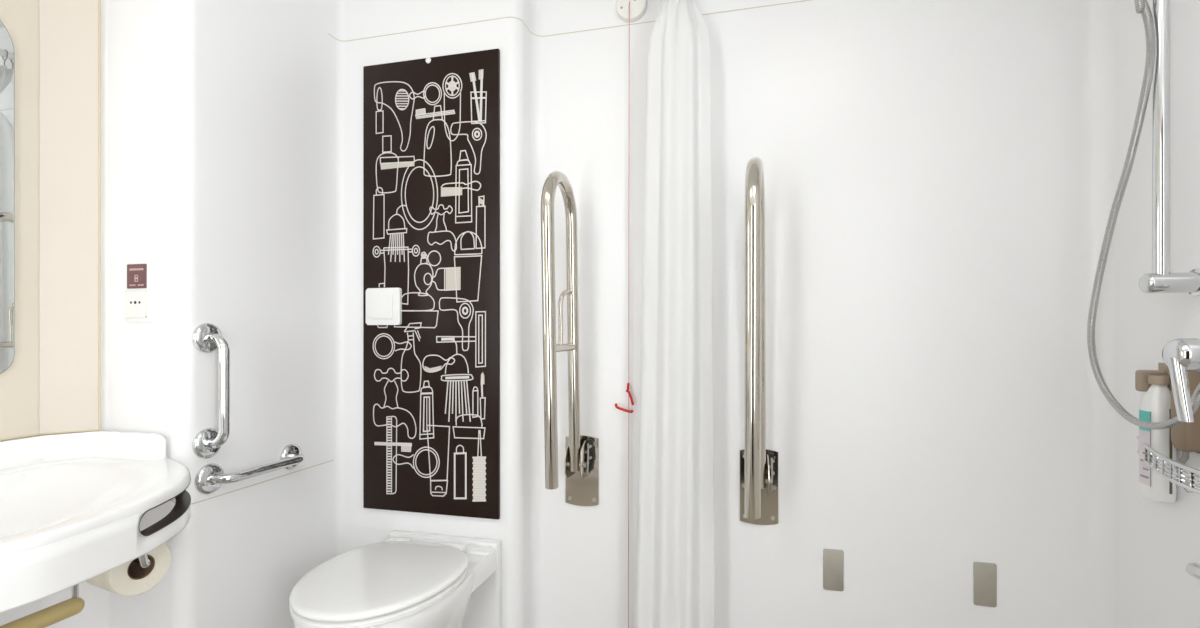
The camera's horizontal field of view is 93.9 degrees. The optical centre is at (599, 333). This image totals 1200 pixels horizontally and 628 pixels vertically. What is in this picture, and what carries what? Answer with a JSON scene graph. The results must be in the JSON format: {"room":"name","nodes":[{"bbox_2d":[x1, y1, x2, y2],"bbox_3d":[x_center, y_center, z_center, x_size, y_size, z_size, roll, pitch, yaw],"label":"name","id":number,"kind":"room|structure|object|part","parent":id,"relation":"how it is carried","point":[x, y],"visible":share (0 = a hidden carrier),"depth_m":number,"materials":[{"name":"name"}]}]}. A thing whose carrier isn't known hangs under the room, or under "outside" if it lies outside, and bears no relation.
{"room":"accessible bathroom","nodes":[
{"label":"accessible bathroom","id":0,"kind":"room"},
{"bbox_2d":[0,0,328,627],"bbox_3d":[-1.234,-0.090,0.638,0.296,2.300,2.240,0,0,14],"label":"wall","id":1,"kind":"structure","parent":0,"point":[215,113],"depth_m":1.34,"materials":[{"name":"white paint"}]},
{"bbox_2d":[0,20,14,373],"bbox_3d":[-1.303,-0.293,0.906,0.007,0.763,0.565,0,0,14],"label":"mirror","id":2,"kind":"object","parent":1,"relation":"attached to","point":[7,54],"visible":1,"depth_m":1.17,"materials":[{"name":"grey mirror"}]},
{"bbox_2d":[0,0,38,438],"bbox_3d":[-1.438,-0.511,0.407,0.011,1.458,1.689,0,0,14],"label":"wall panel","id":3,"kind":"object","parent":1,"relation":"attached to","point":[19,384],"depth_m":1.20,"materials":[{"name":"beige laminate"}]},
{"bbox_2d":[0,0,100,440],"bbox_3d":[-1.391,-0.509,0.436,0.066,1.462,1.768,0,0,14],"label":"trim","id":4,"kind":"structure","parent":1,"relation":"attached to","point":[99,1],"depth_m":1.28,"materials":[{"name":"beige"}]},
{"bbox_2d":[39,0,97,432],"bbox_3d":[-1.192,-0.511,1.259,0.097,1.458,0.011,0,0,-37],"label":"wall panel","id":5,"kind":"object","parent":1,"relation":"attached to","point":[68,29],"depth_m":1.25,"materials":[{"name":"laminate"}]},
{"bbox_2d":[0,431,190,612],"bbox_3d":[-1.034,0.294,0.833,0.559,0.144,0.843,0,0,14],"label":"washbasin","id":6,"kind":"object","parent":1,"relation":"attached to","point":[73,506],"visible":1,"depth_m":1.05,"materials":[{"name":"white ceramic"}]},
{"bbox_2d":[0,584,84,627],"bbox_3d":[-0.949,0.398,0.738,0.029,0.160,0.471,0,0,14],"label":"towel rail","id":7,"kind":"object","parent":6,"relation":"attached to","point":[53,614],"visible":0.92,"depth_m":0.92,"materials":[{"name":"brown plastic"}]},
{"bbox_3d":[-1.032,0.319,0.832,0.556,0.088,0.843,0,0,14],"label":"bowl","id":8,"kind":"part","parent":6,"relation":"part of","materials":[{"name":"white ceramic"}]},
{"bbox_2d":[133,553,149,567],"bbox_3d":[-0.890,0.372,1.063,0.130,0.126,0.039,0,0,39],"label":"toilet roll holder","id":9,"kind":"object","parent":6,"relation":"attached to","point":[144,562],"visible":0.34,"depth_m":1.03,"materials":[{"name":"silver metal"}]},
{"bbox_2d":[86,543,170,595],"bbox_3d":[-0.907,0.438,1.074,0.100,0.103,0.103,0,0,25],"label":"toilet roll","id":10,"kind":"object","parent":9,"relation":"on","point":[127,579],"visible":0.54,"depth_m":1.05,"materials":[{"name":"white paper"}]},
{"bbox_2d":[125,262,153,321],"bbox_3d":[-1.046,-0.095,1.270,0.074,0.134,0.016,0,0,14],"label":"socket","id":11,"kind":"object","parent":1,"relation":"attached to","point":[139,276],"visible":1,"depth_m":1.26,"materials":[{"name":"white plastic"}]},
{"bbox_2d":[129,268,143,285],"bbox_3d":[-1.047,-0.129,1.265,0.041,0.039,0.001,0,0,14],"label":"print","id":12,"kind":"object","parent":11,"relation":"on","point":[136,275],"depth_m":1.27,"materials":[{"name":"brown paper"}]},
{"bbox_3d":[-1.047,-0.131,1.266,0.056,0.055,0.002,0,0,14],"label":"notice plate","id":13,"kind":"part","parent":11,"relation":"part of","materials":[{"name":"red plastic"}]},
{"bbox_2d":[192,323,229,458],"bbox_3d":[-0.886,0.132,1.296,0.062,0.316,0.071,0,0,14],"label":"grab bar","id":14,"kind":"object","parent":1,"relation":"attached to","point":[206,337],"visible":1,"depth_m":1.28,"materials":[{"name":"silver metal"}]},
{"bbox_2d":[194,444,304,494],"bbox_3d":[-0.855,0.338,1.419,0.062,0.071,0.315,0,0,14],"label":"grab bar","id":15,"kind":"object","parent":1,"relation":"attached to","point":[210,477],"visible":1,"depth_m":1.32,"materials":[{"name":"silver metal"}]},
{"bbox_2d":[191,460,333,503],"bbox_3d":[-0.879,0.385,1.483,0.019,0.003,0.474,0,0,14],"label":"trim","id":16,"kind":"structure","parent":1,"relation":"attached to","point":[331,460],"depth_m":1.44,"materials":[{"name":"beige"}]},
{"bbox_2d":[616,0,646,21],"bbox_3d":[0.091,-0.957,1.629,0.090,0.090,0.021,0,0,14],"label":"switch","id":17,"kind":"object","parent":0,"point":[627,10],"depth_m":1.62,"materials":[{"name":"white plastic"}]},
{"bbox_2d":[329,0,1069,627],"bbox_3d":[0.176,-0.090,1.589,1.996,2.300,0.117,0,0,9],"label":"wall","id":18,"kind":"structure","parent":0,"point":[914,155],"depth_m":1.52,"materials":[{"name":"white paint"}]},
{"bbox_2d":[289,530,501,627],"bbox_3d":[-0.513,0.770,1.393,0.368,0.400,0.524,0,0,14],"label":"toilet","id":19,"kind":"object","parent":18,"relation":"attached to","point":[408,579],"visible":1,"depth_m":1.33,"materials":[{"name":"white ceramic"}]},
{"bbox_3d":[-0.526,0.598,1.343,0.366,0.014,0.419,0,0,14],"label":"seat","id":20,"kind":"part","parent":19,"relation":"part of","materials":[{"name":"white plastic"}]},
{"bbox_3d":[-0.526,0.579,1.343,0.368,0.017,0.421,0,0,14],"label":"lid","id":21,"kind":"part","parent":19,"relation":"part of","materials":[{"name":"white plastic"}]},
{"bbox_2d":[363,49,499,518],"bbox_3d":[-0.504,-0.143,1.653,0.444,1.344,0.015,0,0,14],"label":"decorative panel","id":22,"kind":"object","parent":18,"relation":"attached to","point":[431,126],"visible":1,"depth_m":1.64,"materials":[{"name":"black plastic"}]},
{"bbox_2d":[366,288,401,324],"bbox_3d":[-0.649,-0.082,1.677,0.116,0.111,0.016,0,0,14],"label":"flush plate","id":23,"kind":"object","parent":22,"relation":"attached to","point":[383,305],"visible":1,"depth_m":1.67,"materials":[{"name":"white plastic"}]},
{"bbox_2d":[329,0,809,41],"bbox_3d":[0.012,-0.906,0.767,2.061,0.003,1.733,0,0,14],"label":"trim","id":24,"kind":"structure","parent":18,"relation":"attached to","point":[803,0],"depth_m":1.64,"materials":[{"name":"beige"}]},
{"bbox_2d":[541,171,598,505],"bbox_3d":[-0.091,0.042,1.521,0.103,0.940,0.317,0,0,14],"label":"support rail","id":25,"kind":"object","parent":18,"relation":"attached to","point":[581,462],"visible":1,"depth_m":1.56,"materials":[{"name":"silver metal"}]},
{"bbox_3d":[-0.101,-0.017,1.500,0.033,0.821,0.272,0,0,14],"label":"rail","id":26,"kind":"part","parent":25,"relation":"part of","materials":[{"name":"silver metal"}]},
{"bbox_3d":[-0.092,-0.044,1.530,0.016,0.161,0.107,0,0,14],"label":"paper rod","id":27,"kind":"part","parent":25,"relation":"part of","materials":[{"name":"silver metal"}]},
{"bbox_3d":[-0.054,0.407,1.671,0.103,0.210,0.006,0,0,14],"label":"wall plate","id":28,"kind":"part","parent":25,"relation":"part of","materials":[{"name":"silver metal"}]},
{"bbox_3d":[-0.035,0.364,1.631,0.008,0.090,0.009,0,0,14],"label":"release lever","id":29,"kind":"part","parent":25,"relation":"part of","materials":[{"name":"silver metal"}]},
{"bbox_2d":[615,0,646,627],"bbox_3d":[0.090,-0.031,1.624,0.091,1.942,0.031,0,0,14],"label":"cord","id":30,"kind":"object","parent":18,"relation":"attached to","point":[629,11],"visible":1,"depth_m":1.61,"materials":[{"name":"fabric"}]},
{"bbox_3d":[0.071,0.184,1.617,0.057,0.087,0.007,0,0,14],"label":"pull handle","id":31,"kind":"part","parent":30,"relation":"part of","materials":[{"name":"red plastic"}]},
{"bbox_3d":[0.085,-0.012,1.617,0.005,1.903,0.011,0,0,35],"label":"cord","id":32,"kind":"part","parent":30,"relation":"part of","materials":[{"name":"white fabric"}]},
{"bbox_2d":[740,157,777,524],"bbox_3d":[0.394,0.056,1.368,0.103,0.942,0.378,0,0,14],"label":"support rail","id":33,"kind":"object","parent":18,"relation":"attached to","point":[758,464],"visible":1,"depth_m":1.22,"materials":[{"name":"silver metal"}]},
{"bbox_3d":[0.376,-0.004,1.350,0.037,0.823,0.334,0,0,18],"label":"rail","id":34,"kind":"part","parent":33,"relation":"part of","materials":[{"name":"silver metal"}]},
{"bbox_3d":[0.439,0.421,1.548,0.103,0.210,0.006,0,0,14],"label":"wall plate","id":35,"kind":"part","parent":33,"relation":"part of","materials":[{"name":"silver metal"}]},
{"bbox_3d":[0.461,0.379,1.507,0.008,0.090,0.009,0,0,14],"label":"release lever","id":36,"kind":"part","parent":33,"relation":"part of","materials":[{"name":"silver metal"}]},
{"bbox_2d":[823,549,843,590],"bbox_3d":[0.626,0.633,1.503,0.050,0.109,0.004,0,0,14],"label":"cover plate","id":37,"kind":"object","parent":18,"relation":"attached to","point":[833,559],"visible":1,"depth_m":1.50,"materials":[{"name":"silver metal"}]},
{"bbox_2d":[973,562,996,606],"bbox_3d":[0.974,0.633,1.416,0.050,0.109,0.004,0,0,14],"label":"cover plate","id":38,"kind":"object","parent":18,"relation":"attached to","point":[984,574],"visible":1,"depth_m":1.41,"materials":[{"name":"silver metal"}]},
{"bbox_3d":[-0.057,-1.100,0.433,0.060,0.060,2.413,0,0,14],"label":"rail","id":39,"kind":"object","parent":18,"relation":"attached to","visible":0},
{"bbox_2d":[635,0,714,627],"bbox_3d":[0.190,-0.049,1.508,0.184,2.138,0.229,0,0,-32],"label":"shower curtain","id":40,"kind":"object","parent":39,"relation":"hanging from","point":[675,558],"visible":1,"depth_m":1.46,"materials":[{"name":"white fabric"}]},
{"bbox_2d":[1070,0,1199,627],"bbox_3d":[0.921,-0.090,0.158,0.071,2.300,2.474,0,0,12],"label":"wall","id":41,"kind":"structure","parent":0,"point":[1130,553],"depth_m":1.29,"materials":[{"name":"white"}]},
{"bbox_2d":[1135,363,1170,391],"bbox_3d":[1.142,0.098,1.146,0.048,0.075,0.073,0,0,14],"label":"clip","id":42,"kind":"object","parent":41,"relation":"attached to","point":[1144,379],"visible":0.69,"depth_m":1.16,"materials":[{"name":"beige plastic"}]},
{"bbox_3d":[1.147,0.098,1.167,0.047,0.045,0.018,0,0,14],"label":"clip arm","id":43,"kind":"part","parent":42,"relation":"part of","materials":[{"name":"beige plastic"}]},
{"bbox_2d":[1139,384,1176,502],"bbox_3d":[1.140,0.214,1.145,0.045,0.247,0.048,0,0,14],"label":"shampoo bottle","id":44,"kind":"object","parent":42,"relation":"in","point":[1156,403],"visible":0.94,"depth_m":1.13,"materials":[{"name":"white plastic"}]},
{"bbox_2d":[1140,411,1150,486],"bbox_3d":[1.119,0.234,1.148,0.001,0.153,0.030,0,0,14],"label":"print","id":45,"kind":"object","parent":44,"relation":"attached to","point":[1145,434],"depth_m":1.15,"materials":[{"name":"grey paper"}]},
{"bbox_3d":[1.164,0.098,1.140,0.003,0.075,0.073,0,0,14],"label":"wall plate","id":46,"kind":"part","parent":42,"relation":"part of","materials":[{"name":"beige plastic"}]},
{"bbox_2d":[1136,436,1199,493],"bbox_3d":[1.065,0.249,0.990,0.128,0.050,0.536,0,0,14],"label":"wire basket","id":47,"kind":"object","parent":41,"relation":"attached to","point":[1149,462],"visible":0.85,"depth_m":1.00,"materials":[{"name":"silver metal"}]},
{"bbox_2d":[1139,0,1199,295],"bbox_3d":[1.107,-0.545,1.086,0.087,0.943,0.052,0,0,14],"label":"shower riser","id":48,"kind":"object","parent":41,"relation":"attached to","point":[1160,280],"visible":1,"depth_m":1.08,"materials":[{"name":"silver metal"}]},
{"bbox_2d":[1087,0,1199,429],"bbox_3d":[1.023,-0.418,1.111,0.137,1.205,0.366,0,0,14],"label":"shower hose","id":49,"kind":"object","parent":48,"relation":"hanging from","point":[1141,6],"visible":0.94,"depth_m":1.14,"materials":[{"name":"silver metal"}]},
{"bbox_2d":[1162,338,1199,421],"bbox_3d":[1.049,0.070,0.954,0.137,0.157,0.090,0,0,14],"label":"shower mixer","id":50,"kind":"object","parent":41,"relation":"attached to","point":[1181,355],"visible":1,"depth_m":0.95,"materials":[{"name":"silver metal"}]},
{"bbox_3d":[0.993,0.095,0.957,0.021,0.107,0.038,0,0,-9],"label":"lever","id":51,"kind":"part","parent":50,"relation":"part of","materials":[{"name":"silver metal"}]},
{"bbox_2d":[1171,371,1199,463],"bbox_3d":[1.133,0.149,1.079,0.034,0.203,0.047,0,0,14],"label":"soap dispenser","id":52,"kind":"object","parent":41,"relation":"attached to","point":[1185,436],"visible":0.48,"depth_m":1.06,"materials":[{"name":"brown plastic"}]},
{"bbox_2d":[1186,562,1199,580],"bbox_3d":[1.053,0.429,0.828,0.069,0.072,0.472,0,0,14],"label":"grab bar","id":53,"kind":"object","parent":41,"relation":"attached to","point":[1193,569],"visible":1,"depth_m":1.01,"materials":[{"name":"silver metal"}]}
]}

